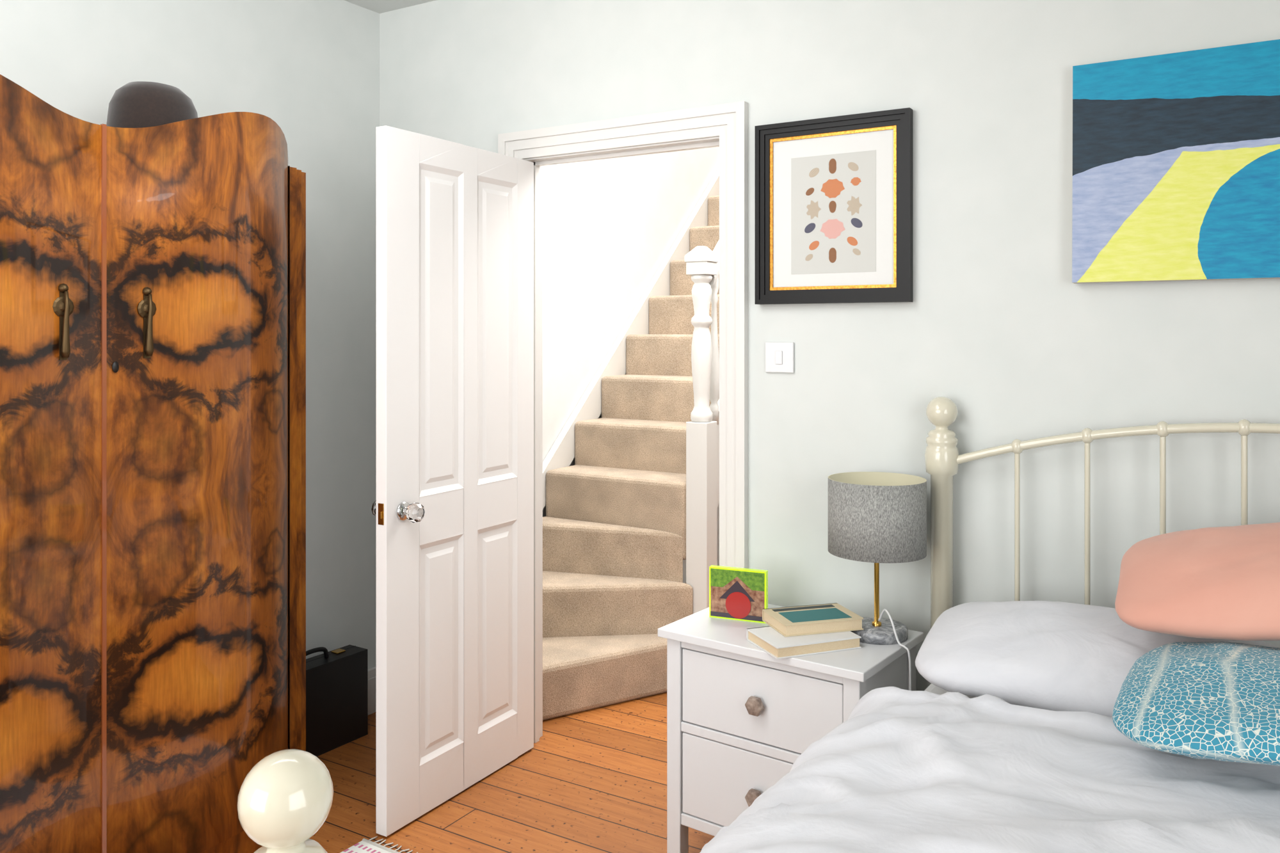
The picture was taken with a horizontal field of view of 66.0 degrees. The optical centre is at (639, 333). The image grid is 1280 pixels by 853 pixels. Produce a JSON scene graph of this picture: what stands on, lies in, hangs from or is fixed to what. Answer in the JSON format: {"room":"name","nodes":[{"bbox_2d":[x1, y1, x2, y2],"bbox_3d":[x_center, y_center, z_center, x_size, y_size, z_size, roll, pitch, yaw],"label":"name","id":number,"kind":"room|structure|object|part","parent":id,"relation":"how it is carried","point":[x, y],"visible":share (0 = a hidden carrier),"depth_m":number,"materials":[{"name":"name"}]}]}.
{"room":"bedroom","nodes":[
{"label":"bedroom","id":0,"kind":"room"},
{"bbox_2d":[0,0,379,669],"bbox_3d":[-2.182,0.051,1.822,0.085,2.717,4.485,0,0,31],"label":"wall","id":1,"kind":"structure","parent":0,"point":[310,67],"depth_m":3.45,"materials":[{"name":"paint"}]},
{"bbox_2d":[368,666,376,715],"bbox_3d":[-2.118,1.330,1.821,0.023,0.160,4.380,0,0,31],"label":"baseboard","id":2,"kind":"structure","parent":1,"relation":"attached to","point":[372,672],"depth_m":3.65,"materials":[{"name":"white"}]},
{"bbox_2d":[344,0,436,13],"bbox_3d":[-0.308,-1.257,0.684,4.470,0.100,4.485,0,0,31],"label":"ceiling","id":3,"kind":"structure","parent":0,"point":[379,6],"depth_m":3.61,"materials":[{"name":"white paint"}]},
{"bbox_2d":[309,583,714,852],"bbox_3d":[0.726,1.440,2.388,4.700,0.060,8.700,0,0,31],"label":"floor","id":4,"kind":"structure","parent":0,"point":[594,781],"depth_m":2.99,"materials":[{"name":"brown wood"}]},
{"bbox_2d":[0,74,305,852],"bbox_3d":[-1.451,0.408,2.434,0.506,2.004,1.380,0,0,31],"label":"wardrobe","id":5,"kind":"object","parent":4,"relation":"on","point":[153,279],"visible":0.94,"depth_m":2.40,"materials":[{"name":"brown wood"}]},
{"bbox_2d":[106,81,197,127],"bbox_3d":[-1.279,-0.555,2.592,0.216,0.203,0.242,0,0,21],"label":"hat","id":6,"kind":"object","parent":5,"relation":"on","point":[136,104],"visible":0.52,"depth_m":2.50,"materials":[{"name":"fabric"}]},
{"bbox_2d":[305,644,367,756],"bbox_3d":[-1.106,1.237,3.322,0.097,0.346,0.402,0,0,33],"label":"briefcase","id":7,"kind":"object","parent":4,"relation":"on","point":[336,680],"visible":0.58,"depth_m":3.35,"materials":[{"name":"black leather"}]},
{"bbox_2d":[340,836,417,852],"bbox_3d":[-0.821,1.403,1.899,0.800,0.012,1.532,0,0,33],"label":"rug","id":8,"kind":"object","parent":4,"relation":"on","point":[365,846],"visible":1,"depth_m":2.68,"materials":[{"name":"fabric"}]},
{"bbox_2d":[542,167,719,720],"bbox_3d":[0.582,-0.709,5.280,0.847,4.237,4.120,0,0,31],"label":"staircase","id":9,"kind":"structure","parent":4,"relation":"on","point":[639,498],"depth_m":4.10,"materials":[{"name":"beige carpet"}]},
{"bbox_3d":[0.252,0.527,4.021,0.105,1.765,0.105,0,0,31],"label":"newel post","id":10,"kind":"part","parent":9,"relation":"part of","materials":[{"name":"white wood"}]},
{"bbox_3d":[1.019,-1.514,5.284,0.068,2.627,2.861,0,0,31],"label":"handrail","id":11,"kind":"part","parent":9,"relation":"part of","materials":[{"name":"white wood"}]},
{"bbox_2d":[542,146,719,583],"bbox_3d":[0.058,-0.890,5.416,0.185,4.600,3.815,0,0,31],"label":"wall","id":12,"kind":"structure","parent":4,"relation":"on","point":[609,225],"depth_m":4.80,"materials":[{"name":"white paint"}]},
{"bbox_2d":[237,396,1279,852],"bbox_3d":[0.873,0.787,1.312,1.597,1.245,2.117,0,0,33],"label":"bed","id":13,"kind":"object","parent":4,"relation":"on","point":[286,797],"visible":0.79,"depth_m":2.28,"materials":[{"name":"beige metal"}]},
{"bbox_3d":[0.873,0.948,1.312,1.440,0.245,1.950,0,0,33],"label":"mattress","id":14,"kind":"part","parent":13,"relation":"part of","materials":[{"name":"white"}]},
{"bbox_2d":[699,686,1279,852],"bbox_3d":[0.737,0.852,1.102,1.601,0.334,1.410,0,0,33],"label":"duvet","id":15,"kind":"object","parent":13,"relation":"on","point":[907,771],"visible":0.99,"depth_m":1.57,"materials":[{"name":"white fabric"}]},
{"bbox_2d":[1112,641,1279,766],"bbox_3d":[1.079,0.626,1.667,0.479,0.152,0.449,0,0,36],"label":"cushion","id":16,"kind":"object","parent":15,"relation":"on","point":[1216,701],"visible":1,"depth_m":1.62,"materials":[{"name":"teal fabric"}]},
{"bbox_2d":[1114,522,1279,641],"bbox_3d":[1.296,0.466,1.884,0.697,0.238,0.341,0,0,33],"label":"pillow","id":17,"kind":"object","parent":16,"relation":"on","point":[1218,582],"visible":1,"depth_m":1.90,"materials":[{"name":"pink fabric"}]},
{"bbox_2d":[915,600,1274,717],"bbox_3d":[0.977,0.708,2.108,0.723,0.205,0.419,0,0,29],"label":"pillow","id":18,"kind":"object","parent":13,"relation":"on","point":[1054,656],"visible":0.51,"depth_m":2.06,"materials":[{"name":"white fabric"}]},
{"bbox_2d":[657,604,923,852],"bbox_3d":[0.392,1.095,2.586,0.580,0.630,0.389,0,0,36],"label":"nightstand","id":19,"kind":"object","parent":4,"relation":"on","point":[740,717],"visible":0.63,"depth_m":2.49,"materials":[{"name":"white paint"}]},
{"bbox_2d":[709,565,767,623],"bbox_3d":[0.268,0.711,2.686,0.160,0.138,0.023,0,0,22],"label":"photo frame","id":20,"kind":"object","parent":19,"relation":"on","point":[740,594],"visible":0.93,"depth_m":2.68,"materials":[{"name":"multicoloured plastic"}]},
{"bbox_2d":[746,625,861,659],"bbox_3d":[0.409,0.765,2.473,0.235,0.028,0.161,0,0,-21],"label":"book","id":21,"kind":"object","parent":19,"relation":"on","point":[767,639],"visible":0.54,"depth_m":2.42,"materials":[{"name":"white paper"}]},
{"bbox_2d":[762,602,863,636],"bbox_3d":[0.443,0.736,2.536,0.215,0.031,0.146,0,0,-16],"label":"book","id":22,"kind":"object","parent":21,"relation":"on","point":[797,621],"visible":1,"depth_m":2.49,"materials":[{"name":"beige paper"}]},
{"bbox_2d":[828,471,926,690],"bbox_3d":[0.611,0.827,2.542,0.248,0.905,0.248,0,0,36],"label":"table lamp","id":23,"kind":"object","parent":19,"relation":"on","point":[877,518],"visible":0.9,"depth_m":2.45,"materials":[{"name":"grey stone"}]},
{"bbox_2d":[379,0,1279,691],"bbox_3d":[0.878,-0.890,2.638,4.470,4.600,0.085,0,0,31],"label":"wall","id":24,"kind":"structure","parent":0,"point":[996,324],"depth_m":2.60,"materials":[{"name":"paint"}]},
{"bbox_2d":[371,125,533,837],"bbox_3d":[-0.551,0.411,3.046,0.176,1.983,0.694,0,0,30],"label":"door","id":25,"kind":"structure","parent":24,"relation":"in","point":[452,508],"depth_m":2.97,"materials":[{"name":"white paint"}]},
{"bbox_2d":[540,165,542,737],"bbox_3d":[-0.027,0.370,3.248,0.900,2.080,0.020,0,0,31],"label":"trim","id":26,"kind":"structure","parent":24,"relation":"attached to","point":[541,167],"depth_m":3.44,"materials":[{"name":"white"}]},
{"bbox_2d":[523,136,719,743],"bbox_3d":[-0.054,0.398,3.203,0.788,2.024,0.083,0,0,31],"label":"door frame","id":27,"kind":"structure","parent":24,"relation":"attached to","point":[713,141],"depth_m":3.39,"materials":[{"name":"white wood"}]},
{"bbox_2d":[497,101,748,568],"bbox_3d":[-0.083,0.362,3.155,0.930,2.095,0.026,0,0,31],"label":"trim","id":28,"kind":"structure","parent":24,"relation":"attached to","point":[729,121],"depth_m":2.95,"materials":[{"name":"white wood"}]},
{"bbox_2d":[765,342,794,373],"bbox_3d":[0.406,0.070,2.866,0.088,0.088,0.013,0,0,31],"label":"light switch","id":29,"kind":"object","parent":24,"relation":"attached to","point":[779,356],"visible":1,"depth_m":2.86,"materials":[{"name":"white plastic"}]},
{"bbox_2d":[754,107,912,304],"bbox_3d":[0.537,-0.345,2.772,0.454,0.521,0.030,0,0,31],"label":"framed picture","id":30,"kind":"object","parent":24,"relation":"attached to","point":[833,195],"visible":1,"depth_m":2.77,"materials":[{"name":"black paint"}]},
{"bbox_2d":[1072,39,1279,283],"bbox_3d":[1.469,-0.392,2.205,0.920,0.535,0.041,0,-1,31],"label":"painting","id":31,"kind":"object","parent":24,"relation":"attached to","point":[1176,155],"visible":1,"depth_m":2.31,"materials":[{"name":"paint"}]}
]}

